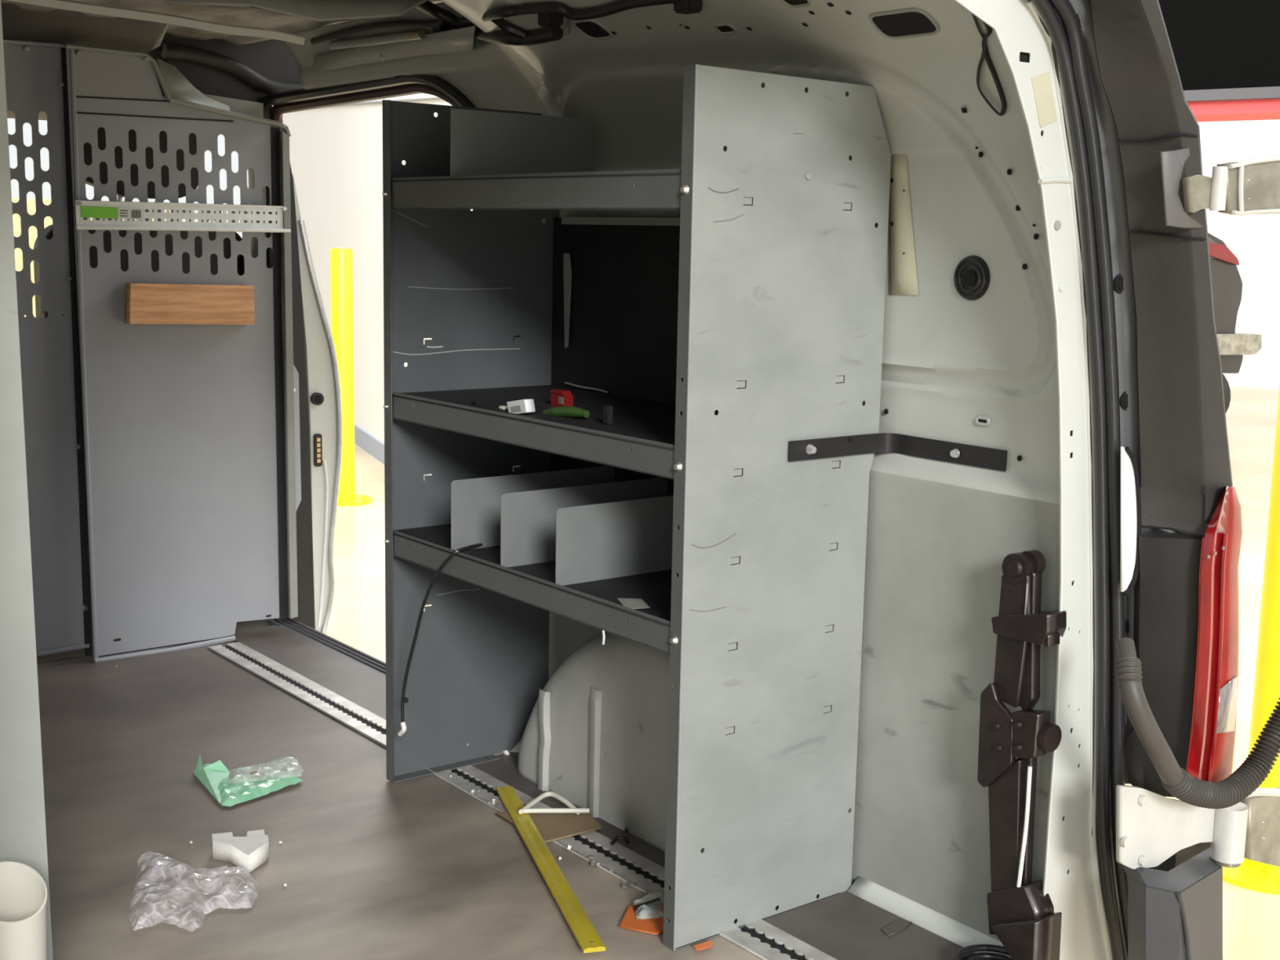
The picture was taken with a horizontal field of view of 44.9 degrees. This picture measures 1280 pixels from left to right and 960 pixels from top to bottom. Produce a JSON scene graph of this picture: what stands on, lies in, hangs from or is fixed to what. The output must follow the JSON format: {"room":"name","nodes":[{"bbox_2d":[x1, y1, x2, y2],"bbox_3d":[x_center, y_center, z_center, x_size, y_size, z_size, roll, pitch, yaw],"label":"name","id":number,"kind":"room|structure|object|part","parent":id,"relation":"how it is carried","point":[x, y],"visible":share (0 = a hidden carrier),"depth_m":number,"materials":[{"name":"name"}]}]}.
{"room":"vehicle interior","nodes":[
{"label":"vehicle interior","id":0,"kind":"room"},
{"bbox_2d":[7,110,47,120],"bbox_3d":[-2.504,-1.253,4.938,1.760,0.060,1.300,-6,11,-37],"label":"roof","id":1,"kind":"structure","parent":0,"point":[42,115],"depth_m":5.69,"materials":[{"name":"beige"}]},
{"bbox_2d":[0,0,443,44],"bbox_3d":[-1.067,-1.053,3.085,1.631,0.037,3.400,-6,11,-37],"label":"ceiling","id":2,"kind":"structure","parent":0,"point":[228,15],"depth_m":4.00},
{"bbox_2d":[0,2,167,52],"bbox_3d":[-1.498,-1.205,4.030,0.569,0.134,0.244,-6,11,-37],"label":"panel","id":3,"kind":"object","parent":2,"relation":"attached to","point":[60,26],"visible":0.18,"depth_m":4.08,"materials":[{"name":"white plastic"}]},
{"bbox_2d":[152,23,168,49],"bbox_3d":[-1.292,-1.209,4.186,0.032,0.072,0.251,-3,10,-22],"label":"liner edge","id":4,"kind":"structure","parent":3,"relation":"attached to","point":[158,42],"depth_m":4.25,"materials":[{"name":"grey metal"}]},
{"bbox_2d":[6,0,304,44],"bbox_3d":[-1.261,-1.104,3.630,1.006,0.082,0.054,-6,11,-37],"label":"bow","id":5,"kind":"object","parent":2,"relation":"attached to","point":[70,5],"visible":1,"depth_m":3.70,"materials":[{"name":"white paint"}]},
{"bbox_2d":[164,0,427,21],"bbox_3d":[-0.676,-1.013,3.207,0.664,0.133,0.104,-6,11,-37],"label":"ceiling","id":6,"kind":"structure","parent":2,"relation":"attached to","point":[315,10],"depth_m":3.20,"materials":[{"name":"paint"}]},
{"bbox_2d":[239,0,702,45],"bbox_3d":[-0.474,-0.992,3.325,0.456,0.157,1.765,-6,11,-37],"label":"harness","id":7,"kind":"object","parent":2,"relation":"hanging from","point":[550,15],"visible":0.84,"depth_m":3.06,"materials":[{"name":"black plastic"}]},
{"bbox_2d":[36,622,762,959],"bbox_3d":[-0.884,0.727,3.175,1.780,0.030,2.890,-6,11,-37],"label":"floor","id":8,"kind":"structure","parent":0,"point":[372,867],"depth_m":3.08,"materials":[{"name":"laminate"}]},
{"bbox_2d":[0,861,47,959],"bbox_3d":[-0.938,0.714,2.315,0.105,0.264,0.105,-6,11,-37],"label":"pipe","id":9,"kind":"object","parent":8,"relation":"on","point":[23,890],"visible":1,"depth_m":2.33,"materials":[{"name":"white plastic"}]},
{"bbox_2d":[0,0,53,959],"bbox_3d":[-1.080,0.063,2.263,0.371,1.560,0.030,-6,11,-37],"label":"door edge","id":10,"kind":"object","parent":8,"relation":"on","point":[23,834],"visible":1,"depth_m":2.37,"materials":[{"name":"metal"}]},
{"bbox_2d":[3,39,297,662],"bbox_3d":[-1.429,-0.338,4.335,0.959,1.695,0.113,-5,11,-36],"label":"wall","id":11,"kind":"structure","parent":8,"relation":"on","point":[188,443],"depth_m":4.35,"materials":[{"name":"grey metal"}]},
{"bbox_3d":[-1.689,-0.330,4.182,0.355,1.664,0.003,-6,11,-37],"label":"slotted panel","id":12,"kind":"part","parent":11,"relation":"part of","materials":[{"name":"grey metal"}]},
{"bbox_2d":[75,200,290,232],"bbox_3d":[-1.260,-0.732,4.316,0.616,0.078,0.012,-6,11,-37],"label":"strip","id":13,"kind":"object","parent":11,"relation":"attached to","point":[113,210],"visible":1,"depth_m":4.30,"materials":[{"name":"metal"}]},
{"bbox_2d":[124,282,254,324],"bbox_3d":[-1.264,-0.494,4.358,0.362,0.120,0.040,-6,11,-37],"label":"wooden board","id":14,"kind":"object","parent":11,"relation":"attached to","point":[144,303],"visible":1,"depth_m":4.33,"materials":[{"name":"brown wood"}]},
{"bbox_3d":[-1.175,-1.070,4.463,0.191,0.072,0.003,-6,11,-37],"label":"corner panel","id":15,"kind":"part","parent":11,"relation":"part of","materials":[{"name":"grey metal"}]},
{"bbox_2d":[128,852,257,930],"bbox_3d":[-0.821,0.742,2.858,0.226,0.034,0.348,-1,9,-14],"label":"plastic bag","id":16,"kind":"object","parent":8,"relation":"on","point":[216,883],"visible":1,"depth_m":2.81,"materials":[{"name":"white"}]},
{"bbox_2d":[212,829,269,873],"bbox_3d":[-0.771,0.720,2.997,0.105,0.036,0.126,-2,9,-17],"label":"foam block","id":17,"kind":"object","parent":8,"relation":"on","point":[248,852],"visible":1,"depth_m":3.00,"materials":[{"name":"white plastic"}]},
{"bbox_2d":[193,755,303,806],"bbox_3d":[-0.864,0.640,3.436,0.235,0.047,0.264,-6,11,-37],"label":"packaging","id":18,"kind":"object","parent":8,"relation":"on","point":[228,792],"visible":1,"depth_m":3.39,"materials":[{"name":"green plastic"}]},
{"bbox_2d":[207,642,837,959],"bbox_3d":[-0.383,0.670,3.473,0.097,0.007,2.735,-6,11,-37],"label":"track","id":19,"kind":"object","parent":8,"relation":"on","point":[760,938],"visible":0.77,"depth_m":3.35,"materials":[{"name":"metal"}]},
{"bbox_2d":[496,791,601,842],"bbox_3d":[-0.175,0.692,3.248,0.198,0.028,0.218,-6,11,-37],"label":"cardboard piece","id":20,"kind":"object","parent":19,"relation":"on","point":[556,826],"depth_m":3.22,"materials":[{"name":"brown cardboard"}]},
{"bbox_3d":[-0.183,0.685,3.270,0.148,0.021,0.110,0,9,-5],"label":"cream strip","id":21,"kind":"part","parent":20,"relation":"part of","materials":[{"name":"white plastic"}]},
{"bbox_2d":[610,835,629,845],"bbox_3d":[-0.042,0.724,3.112,0.040,0.012,0.022,-2,9,-17],"label":"clip","id":22,"kind":"object","parent":19,"relation":"on","point":[620,837],"visible":1,"depth_m":3.11,"materials":[{"name":"plastic"}]},
{"bbox_2d":[496,786,605,953],"bbox_3d":[-0.186,0.734,3.004,0.038,0.009,0.793,-1,9,-16],"label":"bar","id":23,"kind":"object","parent":8,"relation":"on","point":[586,935],"visible":1,"depth_m":2.92,"materials":[{"name":"plastic"}]},
{"bbox_2d":[622,883,626,888],"bbox_3d":[-0.028,0.763,2.909,0.010,0.011,0.009,4,9,16],"label":"crumb","id":24,"kind":"object","parent":8,"relation":"on","point":[624,886],"visible":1,"depth_m":2.91,"materials":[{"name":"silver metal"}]},
{"bbox_2d":[382,64,891,950],"bbox_3d":[-0.064,-0.009,3.081,0.458,1.481,1.025,-6,11,-37],"label":"shelving unit","id":25,"kind":"object","parent":8,"relation":"on","point":[721,335],"visible":1,"depth_m":2.81,"materials":[{"name":"metal"}]},
{"bbox_2d":[397,542,483,736],"bbox_3d":[-0.387,0.341,3.295,0.170,0.454,0.228,-6,11,-37],"label":"cable","id":26,"kind":"object","parent":25,"relation":"hanging from","point":[403,700],"visible":0.93,"depth_m":3.27,"materials":[{"name":"rubber"}]},
{"bbox_3d":[-0.373,-0.081,3.481,0.450,1.477,0.002,-6,11,-37],"label":"panel","id":27,"kind":"part","parent":25,"relation":"part of","materials":[{"name":"grey paint"}]},
{"bbox_2d":[471,400,479,404],"bbox_3d":[-0.333,-0.158,3.147,0.012,0.007,0.018,-6,11,-37],"label":"clip","id":28,"kind":"object","parent":25,"relation":"on","point":[474,402],"visible":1,"depth_m":3.14,"materials":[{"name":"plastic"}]},
{"bbox_2d":[498,405,507,409],"bbox_3d":[-0.271,-0.143,3.067,0.012,0.006,0.018,-6,11,-37],"label":"cream bung","id":29,"kind":"object","parent":25,"relation":"on","point":[503,407],"visible":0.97,"depth_m":3.06,"materials":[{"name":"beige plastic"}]},
{"bbox_2d":[506,399,535,413],"bbox_3d":[-0.232,-0.142,3.009,0.023,0.034,0.067,-6,11,-37],"label":"box","id":30,"kind":"object","parent":25,"relation":"on","point":[524,406],"visible":0.93,"depth_m":2.99,"materials":[{"name":"white"}]},
{"bbox_3d":[-0.073,-0.575,2.985,0.399,0.002,0.996,-6,11,-37],"label":"shelf","id":31,"kind":"part","parent":25,"relation":"part of","materials":[{"name":"grey metal"}]},
{"bbox_3d":[-0.069,-0.134,3.066,0.434,0.002,0.996,-6,11,-37],"label":"shelf","id":32,"kind":"part","parent":25,"relation":"part of","materials":[{"name":"grey metal"}]},
{"bbox_2d":[551,389,573,406],"bbox_3d":[-0.159,-0.164,3.149,0.026,0.038,0.052,-6,11,-37],"label":"case","id":33,"kind":"object","parent":25,"relation":"on","point":[559,397],"visible":0.87,"depth_m":3.13,"materials":[{"name":"red plastic"}]},
{"bbox_3d":[-0.161,-0.179,3.148,0.023,0.008,0.044,-6,11,-37],"label":"case lid","id":34,"kind":"part","parent":33,"relation":"part of","materials":[{"name":"red plastic"}]},
{"bbox_3d":[-0.074,0.163,3.113,0.434,0.002,0.996,-6,11,-37],"label":"shelf","id":35,"kind":"part","parent":25,"relation":"part of","materials":[{"name":"grey metal"}]},
{"bbox_2d":[542,405,589,417],"bbox_3d":[-0.147,-0.126,2.975,0.022,0.037,0.153,-6,11,-37],"label":"tool","id":36,"kind":"object","parent":25,"relation":"on","point":[565,411],"visible":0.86,"depth_m":2.95,"materials":[{"name":"plastic"}]},
{"bbox_2d":[564,382,607,392],"bbox_3d":[-0.121,-0.207,3.458,0.004,0.011,0.158,-6,11,-37],"label":"scrap","id":37,"kind":"object","parent":25,"relation":"on","point":[570,384],"visible":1,"depth_m":3.45,"materials":[{"name":"grey metal"}]},
{"bbox_2d":[602,630,604,644],"bbox_3d":[-0.065,0.280,2.752,0.004,0.025,0.009,-1,9,-16],"label":"cable tie","id":38,"kind":"object","parent":25,"relation":"hanging from","point":[603,631],"visible":1,"depth_m":2.75,"materials":[{"name":"white plastic"}]},
{"bbox_2d":[603,405,613,424],"bbox_3d":[-0.059,-0.120,2.861,0.012,0.034,0.018,-6,11,-37],"label":"fitting","id":39,"kind":"object","parent":25,"relation":"on","point":[607,410],"visible":1,"depth_m":2.85,"materials":[{"name":"black plastic"}]},
{"bbox_3d":[0.111,-0.519,3.116,0.013,0.016,0.920,-6,11,-37],"label":"rail","id":40,"kind":"part","parent":25,"relation":"part of","materials":[{"name":"grey metal"}]},
{"bbox_2d":[617,598,649,608],"bbox_3d":[-0.012,0.219,2.750,0.043,0.001,0.081,-1,9,-13],"label":"paper scrap","id":41,"kind":"object","parent":25,"relation":"on","point":[633,603],"visible":1,"depth_m":2.75,"materials":[{"name":"white paper"}]},
{"bbox_3d":[0.095,-0.159,3.201,0.002,0.750,0.974,-6,11,-37],"label":"panel","id":42,"kind":"part","parent":25,"relation":"part of","materials":[{"name":"grey metal"}]},
{"bbox_3d":[0.251,0.060,2.687,0.450,1.480,0.002,-6,11,-37],"label":"panel","id":43,"kind":"part","parent":25,"relation":"part of","materials":[{"name":"metal"}]},
{"bbox_2d":[619,889,664,934],"bbox_3d":[0.018,0.773,2.807,0.081,0.018,0.179,3,9,11],"label":"packet","id":44,"kind":"object","parent":8,"relation":"on","point":[646,914],"visible":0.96,"depth_m":2.78,"materials":[{"name":"orange plastic"}]},
{"bbox_2d":[693,940,711,951],"bbox_3d":[0.112,0.803,2.673,0.045,0.002,0.019,-6,11,-37],"label":"scrap","id":45,"kind":"object","parent":8,"relation":"on","point":[706,944],"visible":1,"depth_m":2.67,"materials":[{"name":"orange plastic"}]},
{"bbox_2d":[248,0,1059,941],"bbox_3d":[-0.486,-0.217,3.541,0.613,1.744,3.170,-6,11,-37],"label":"wall","id":46,"kind":"structure","parent":0,"point":[981,371],"depth_m":2.71,"materials":[{"name":"grey metal"}]},
{"bbox_2d":[33,127,243,532],"bbox_3d":[-1.520,-0.385,4.785,0.610,1.433,0.180,-6,11,-37],"label":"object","id":47,"kind":"object","parent":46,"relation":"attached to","point":[48,231],"visible":0.16,"depth_m":4.64,"materials":[{"name":"black fabric"}]},
{"bbox_3d":[-1.564,-0.825,4.660,0.015,0.140,0.016,-6,11,-37],"label":"headrest post","id":48,"kind":"part","parent":47,"relation":"part of","materials":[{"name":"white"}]},
{"bbox_2d":[146,33,300,118],"bbox_3d":[-1.261,-1.224,4.662,0.494,0.270,0.300,-6,11,-37],"label":"trim","id":49,"kind":"structure","parent":46,"relation":"attached to","point":[271,59],"depth_m":4.54,"materials":[{"name":"black plastic"}]},
{"bbox_2d":[161,43,302,93],"bbox_3d":[-1.158,-1.192,4.530,0.477,0.125,0.044,-6,11,-37],"label":"trim","id":50,"kind":"structure","parent":46,"relation":"attached to","point":[236,68],"depth_m":4.48,"materials":[{"name":"black plastic"}]},
{"bbox_2d":[240,257,256,275],"bbox_3d":[-1.711,-0.129,5.579,0.050,1.370,1.580,-6,11,-37],"label":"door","id":51,"kind":"structure","parent":46,"relation":"in","point":[242,259],"depth_m":4.87,"materials":[{"name":"black"}]},
{"bbox_2d":[271,106,315,629],"bbox_3d":[-1.108,-0.286,4.831,0.170,1.743,0.040,-6,11,-37],"label":"door frame","id":52,"kind":"structure","parent":46,"relation":"attached to","point":[305,586],"depth_m":4.88,"materials":[{"name":"black metal"}]},
{"bbox_2d":[293,364,301,510],"bbox_3d":[-1.063,-0.127,4.789,0.032,0.488,0.016,-6,11,-37],"label":"strip","id":53,"kind":"object","parent":46,"relation":"attached to","point":[296,399],"visible":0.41,"depth_m":4.79,"materials":[{"name":"grey"}]},
{"bbox_2d":[292,174,342,634],"bbox_3d":[-1.055,-0.203,4.991,0.164,1.526,0.118,-6,11,-37],"label":"pillar","id":54,"kind":"structure","parent":46,"relation":"attached to","point":[323,384],"depth_m":4.97,"materials":[{"name":"white metal"}]},
{"bbox_2d":[310,392,324,404],"bbox_3d":[-1.031,-0.259,4.941,0.040,0.040,0.022,-6,11,-37],"label":"socket","id":55,"kind":"object","parent":54,"relation":"attached to","point":[316,398],"depth_m":4.93,"materials":[{"name":"black plastic"}]},
{"bbox_3d":[-1.033,-0.096,4.970,0.026,0.105,0.008,-6,11,-37],"label":"contact plate","id":56,"kind":"part","parent":54,"relation":"part of","materials":[{"name":"black plastic"}]},
{"bbox_2d":[268,617,386,676],"bbox_3d":[-0.739,0.564,4.410,0.125,0.109,1.220,-6,11,-37],"label":"door sill","id":57,"kind":"structure","parent":46,"relation":"attached to","point":[366,660],"depth_m":4.56,"materials":[{"name":"grey metal"}]},
{"bbox_2d":[271,83,458,123],"bbox_3d":[-0.728,-0.243,4.309,0.098,1.655,1.366,-6,11,-37],"label":"door frame","id":58,"kind":"structure","parent":46,"relation":"in","point":[277,110],"depth_m":4.18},
{"bbox_2d":[260,74,520,600],"bbox_3d":[-0.746,-0.258,4.273,0.096,1.654,1.394,-6,11,-37],"label":"door frame","id":59,"kind":"structure","parent":46,"relation":"in","point":[440,84],"depth_m":4.12,"materials":[{"name":"black metal"}]},
{"bbox_2d":[312,25,475,72],"bbox_3d":[-0.566,-1.054,3.772,0.136,0.049,1.142,-4,10,-29],"label":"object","id":60,"kind":"object","parent":46,"relation":"attached to","point":[461,39],"visible":0.93,"depth_m":3.83,"materials":[{"name":"paint"}]},
{"bbox_2d":[328,28,426,49],"bbox_3d":[-0.664,-1.102,3.883,0.023,0.032,0.464,-6,12,-38],"label":"tube","id":61,"kind":"object","parent":60,"relation":"attached to","point":[415,34],"visible":1,"depth_m":3.85,"materials":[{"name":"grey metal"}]},
{"bbox_2d":[226,626,975,959],"bbox_3d":[-0.281,0.651,3.620,0.241,0.004,2.855,-6,11,-37],"label":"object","id":62,"kind":"structure","parent":46,"relation":"attached to","point":[842,926],"depth_m":3.06,"materials":[{"name":"grey metal"}]},
{"bbox_2d":[502,750,510,755],"bbox_3d":[-0.313,0.642,3.643,0.016,0.015,0.012,9,12,41],"label":"crumb","id":63,"kind":"object","parent":62,"relation":"on","point":[507,753],"visible":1,"depth_m":3.64,"materials":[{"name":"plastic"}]},
{"bbox_2d":[517,631,737,853],"bbox_3d":[0.041,0.502,3.209,0.191,0.434,0.916,-6,11,-37],"label":"wheel arch","id":64,"kind":"object","parent":62,"relation":"on","point":[595,735],"visible":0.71,"depth_m":3.21,"materials":[{"name":"grey metal"}]},
{"bbox_2d":[881,920,911,936],"bbox_3d":[0.457,0.798,2.765,0.026,0.002,0.074,9,12,40],"label":"bracket","id":65,"kind":"object","parent":62,"relation":"on","point":[896,926],"visible":1,"depth_m":2.76,"materials":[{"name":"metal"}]},
{"bbox_2d":[953,944,1013,959],"bbox_3d":[0.591,0.816,2.592,0.132,0.026,0.132,-6,11,-37],"label":"cable","id":66,"kind":"object","parent":62,"relation":"on","point":[963,951],"visible":0.8,"depth_m":2.63,"materials":[{"name":"black rubber"}]},
{"bbox_2d":[788,432,1007,471],"bbox_3d":[0.436,-0.041,2.635,0.248,0.035,0.273,-6,11,-37],"label":"wall bracket","id":67,"kind":"object","parent":46,"relation":"attached to","point":[835,446],"visible":1,"depth_m":2.71,"materials":[{"name":"black metal"}]},
{"bbox_2d":[888,154,918,295],"bbox_3d":[0.464,-0.451,2.731,0.002,0.250,0.085,-6,11,-37],"label":"tape strip","id":68,"kind":"object","parent":46,"relation":"attached to","point":[903,280],"visible":1,"depth_m":2.73,"materials":[{"name":"beige"}]},
{"bbox_2d":[847,875,1011,958],"bbox_3d":[0.533,0.789,2.756,0.032,0.030,0.425,-6,11,-37],"label":"trim","id":69,"kind":"structure","parent":46,"relation":"attached to","point":[944,926],"depth_m":2.79,"materials":[{"name":"white paint"}]},
{"bbox_2d":[953,255,990,300],"bbox_3d":[0.561,-0.342,2.620,0.015,0.080,0.080,-6,11,-37],"label":"air vent","id":70,"kind":"object","parent":46,"relation":"in","point":[971,278],"visible":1,"depth_m":2.61,"materials":[{"name":"black plastic"}]},
{"bbox_2d":[972,13,1006,115],"bbox_3d":[0.538,-0.652,2.433,0.049,0.146,0.170,6,10,26],"label":"strap","id":71,"kind":"object","parent":46,"relation":"hanging from","point":[985,55],"visible":0.89,"depth_m":2.46,"materials":[{"name":"black fabric"}]},
{"bbox_2d":[977,549,1066,959],"bbox_3d":[0.623,0.458,2.531,0.074,0.689,0.151,-6,11,-37],"label":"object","id":72,"kind":"object","parent":46,"relation":"attached to","point":[1024,919],"visible":1,"depth_m":2.53,"materials":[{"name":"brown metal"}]},
{"bbox_3d":[0.588,0.424,2.550,0.012,0.178,0.069,-6,11,-37],"label":"knuckle plate","id":73,"kind":"part","parent":72,"relation":"part of","materials":[{"name":"brown metal"}]},
{"bbox_3d":[0.608,0.576,2.571,0.020,0.248,0.071,-6,11,-37],"label":"arm","id":74,"kind":"part","parent":72,"relation":"part of","materials":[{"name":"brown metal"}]},
{"bbox_3d":[0.612,0.258,2.526,0.022,0.222,0.060,-6,11,-37],"label":"arm","id":75,"kind":"part","parent":72,"relation":"part of","materials":[{"name":"brown metal"}]},
{"bbox_3d":[0.626,0.566,2.524,0.007,0.208,0.015,-6,11,-37],"label":"bare rod","id":76,"kind":"part","parent":72,"relation":"part of","materials":[{"name":"metal"}]},
{"bbox_3d":[0.631,0.568,2.558,0.018,0.252,0.038,-6,11,-37],"label":"arm","id":77,"kind":"part","parent":72,"relation":"part of","materials":[{"name":"brown metal"}]},
{"bbox_3d":[0.635,0.753,2.551,0.070,0.100,0.087,-6,11,-37],"label":"plate","id":78,"kind":"part","parent":72,"relation":"part of","materials":[{"name":"brown metal"}]},
{"bbox_3d":[0.636,0.261,2.507,0.022,0.232,0.023,-6,11,-37],"label":"arm","id":79,"kind":"part","parent":72,"relation":"part of","materials":[{"name":"brown metal"}]},
{"bbox_2d":[1031,71,1057,128],"bbox_3d":[0.593,-0.558,2.274,0.066,0.081,0.001,-6,11,-37],"label":"sticker","id":80,"kind":"object","parent":46,"relation":"attached to","point":[1042,84],"visible":1,"depth_m":2.27,"materials":[{"name":"beige paper"}]},
{"bbox_2d":[953,0,1141,959],"bbox_3d":[0.647,0.116,2.410,0.646,1.754,0.103,-6,11,-37],"label":"door frame","id":81,"kind":"structure","parent":46,"relation":"attached to","point":[1071,876],"depth_m":2.43,"materials":[{"name":"white paint"}]},
{"bbox_2d":[1028,0,1128,959],"bbox_3d":[0.696,0.099,2.445,0.443,1.680,0.020,-6,11,-37],"label":"seal","id":82,"kind":"object","parent":46,"relation":"attached to","point":[1046,9],"visible":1,"depth_m":2.44,"materials":[{"name":"black rubber"}]},
{"bbox_2d":[1048,0,1128,959],"bbox_3d":[0.726,0.099,2.450,0.442,1.684,0.022,-6,11,-37],"label":"seal","id":83,"kind":"object","parent":46,"relation":"attached to","point":[1064,9],"visible":0.81,"depth_m":2.40,"materials":[{"name":"black rubber"}]},
{"bbox_2d":[1061,22,1127,959],"bbox_3d":[0.713,0.102,2.472,0.440,1.691,0.007,-6,11,-37],"label":"door seal lip","id":84,"kind":"structure","parent":46,"relation":"attached to","point":[1121,922],"depth_m":2.60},
{"bbox_2d":[1089,0,1232,797],"bbox_3d":[0.783,-0.096,2.372,0.389,1.270,0.121,-6,11,-37],"label":"trim","id":85,"kind":"structure","parent":46,"relation":"attached to","point":[1185,466],"depth_m":2.37,"materials":[{"name":"plastic"}]},
{"bbox_2d":[1121,841,1222,959],"bbox_3d":[0.859,0.767,2.531,0.161,0.368,0.386,7,11,34],"label":"bumper cover","id":86,"kind":"object","parent":85,"relation":"attached to","point":[1175,905],"visible":0.94,"depth_m":2.40,"materials":[{"name":"black plastic"}]},
{"bbox_2d":[1115,637,1279,808],"bbox_3d":[0.891,0.370,2.377,0.423,0.280,0.087,-3,10,-23],"label":"corrugated hose","id":87,"kind":"object","parent":46,"relation":"attached to","point":[1241,784],"visible":1,"depth_m":2.32,"materials":[{"name":"grey plastic"}]},
{"bbox_2d":[1115,784,1279,869],"bbox_3d":[0.943,0.573,2.512,0.525,0.258,0.054,-5,11,-35],"label":"lower door hinge","id":88,"kind":"object","parent":46,"relation":"attached to","point":[1151,828],"visible":0.8,"depth_m":2.48,"materials":[{"name":"white paint"}]},
{"bbox_3d":[0.838,0.528,2.447,0.285,0.152,0.012,-6,11,-37],"label":"arm","id":89,"kind":"part","parent":88,"relation":"part of","materials":[{"name":"white paint"}]},
{"bbox_2d":[1186,486,1242,782],"bbox_3d":[0.935,0.272,2.491,0.043,0.550,0.228,9,12,39],"label":"tail light","id":90,"kind":"object","parent":46,"relation":"attached to","point":[1211,752],"visible":0.98,"depth_m":2.44,"materials":[{"name":"red plastic"}]},
{"bbox_2d":[1182,155,1279,215],"bbox_3d":[0.916,-0.446,2.326,0.291,0.098,0.040,-6,11,-37],"label":"upper door hinge","id":91,"kind":"object","parent":46,"relation":"attached to","point":[1252,186],"visible":1,"depth_m":2.28,"materials":[{"name":"beige metal"}]},
{"bbox_3d":[0.819,-0.419,2.271,0.066,0.055,0.014,-6,11,-37],"label":"arm","id":92,"kind":"part","parent":91,"relation":"part of","materials":[{"name":"beige metal"}]},
{"bbox_3d":[0.943,-0.449,2.343,0.228,0.097,0.018,-6,11,-37],"label":"door plate","id":93,"kind":"part","parent":91,"relation":"part of","materials":[{"name":"beige metal"}]},
{"bbox_2d":[325,386,1279,959],"bbox_3d":[1.105,-1.677,23.044,90.000,0.100,85.000,-6,11,-37],"label":"ground","id":94,"kind":"structure","parent":0,"point":[1251,918],"depth_m":8.76,"materials":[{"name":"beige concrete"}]},
{"bbox_2d":[11,198,170,317],"bbox_3d":[-6.731,-0.845,9.969,7.600,2.060,0.200,-6,11,-37],"label":"wall","id":95,"kind":"structure","parent":94,"relation":"on","point":[31,203],"depth_m":11.42,"materials":[{"name":"beige"}]},
{"bbox_2d":[329,248,373,506],"bbox_3d":[-2.059,-0.718,10.729,0.400,1.758,0.400,-6,11,-37],"label":"bollard","id":96,"kind":"object","parent":94,"relation":"on","point":[341,271],"visible":0.77,"depth_m":10.64,"materials":[{"name":"yellow paint"}]},
{"bbox_3d":[-2.059,-0.718,10.729,0.154,1.758,0.154,-6,11,-37],"label":"post","id":97,"kind":"part","parent":96,"relation":"part of","materials":[{"name":"yellow paint"}]},
{"bbox_3d":[-2.076,0.141,10.866,0.400,0.018,0.400,-6,11,-37],"label":"plate","id":98,"kind":"part","parent":96,"relation":"part of","materials":[{"name":"yellow paint"}]},
{"bbox_2d":[247,93,472,480],"bbox_3d":[-3.070,-2.614,15.433,0.320,3.980,11.619,-2,10,-20],"label":"wall","id":99,"kind":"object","parent":94,"relation":"on","point":[336,152],"visible":0.27,"depth_m":13.52,"materials":[{"name":"white paint"}]},
{"bbox_3d":[-3.287,-0.740,15.782,0.020,0.160,11.400,-2,10,-20],"label":"skirting","id":100,"kind":"part","parent":99,"relation":"part of","materials":[{"name":"grey"}]},
{"bbox_2d":[1208,233,1261,413],"bbox_3d":[4.702,-1.537,15.880,3.106,2.023,1.800,-6,11,-37],"label":"parked car","id":101,"kind":"object","parent":94,"relation":"on","point":[1226,281],"visible":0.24,"depth_m":15.96,"materials":[{"name":"paint"}]},
{"bbox_2d":[1208,242,1239,265],"bbox_3d":[5.895,-2.304,15.759,0.660,0.231,0.060,-6,11,-37],"label":"tail lamp","id":102,"kind":"object","parent":101,"relation":"attached to","point":[1220,255],"depth_m":15.76,"materials":[{"name":"red plastic"}]},
{"bbox_2d":[1197,119,1279,390],"bbox_3d":[11.474,-4.481,17.240,0.300,7.680,26.121,-7,12,-43],"label":"wall","id":103,"kind":"structure","parent":94,"relation":"on","point":[1254,239],"depth_m":20.75,"materials":[{"name":"white paint"}]},
{"bbox_2d":[1221,385,1279,894],"bbox_3d":[1.950,0.372,4.659,0.400,1.677,0.400,-6,11,-37],"label":"bollard","id":104,"kind":"object","parent":94,"relation":"on","point":[1252,875],"visible":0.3,"depth_m":4.64,"materials":[{"name":"yellow paint"}]},
{"bbox_3d":[1.934,1.191,4.789,0.400,0.018,0.400,-6,11,-37],"label":"plate","id":105,"kind":"part","parent":104,"relation":"part of","materials":[{"name":"yellow paint"}]},
{"bbox_3d":[1.950,0.372,4.659,0.154,1.677,0.154,-6,11,-37],"label":"post","id":106,"kind":"part","parent":104,"relation":"part of","materials":[{"name":"yellow paint"}]},
{"bbox_3d":[-2.397,0.597,5.128,1.860,0.050,2.040,-6,11,-37],"label":"floor","id":107,"kind":"structure","parent":0,"visible":0},
{"bbox_2d":[36,532,120,660],"bbox_3d":[-1.510,0.394,4.769,0.740,0.500,0.070,-6,11,-37],"label":"partition wall","id":108,"kind":"structure","parent":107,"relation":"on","point":[77,651],"depth_m":4.60,"materials":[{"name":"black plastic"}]},
{"bbox_2d":[235,614,279,631],"bbox_3d":[-1.262,0.492,4.821,0.300,0.300,0.080,-6,11,-37],"label":"step","id":109,"kind":"structure","parent":107,"relation":"on","point":[242,625],"depth_m":4.81,"materials":[{"name":"grey metal"}]},
{"label":"outside","id":110,"kind":"structure","parent":0,"visible":0},
{"bbox_2d":[1158,0,1279,121],"bbox_3d":[4.399,-2.733,7.869,6.561,1.664,0.610,9,12,39],"label":"canopy","id":111,"kind":"object","parent":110,"point":[1226,53],"visible":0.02,"depth_m":8.54,"materials":[{"name":"black"}]}
]}

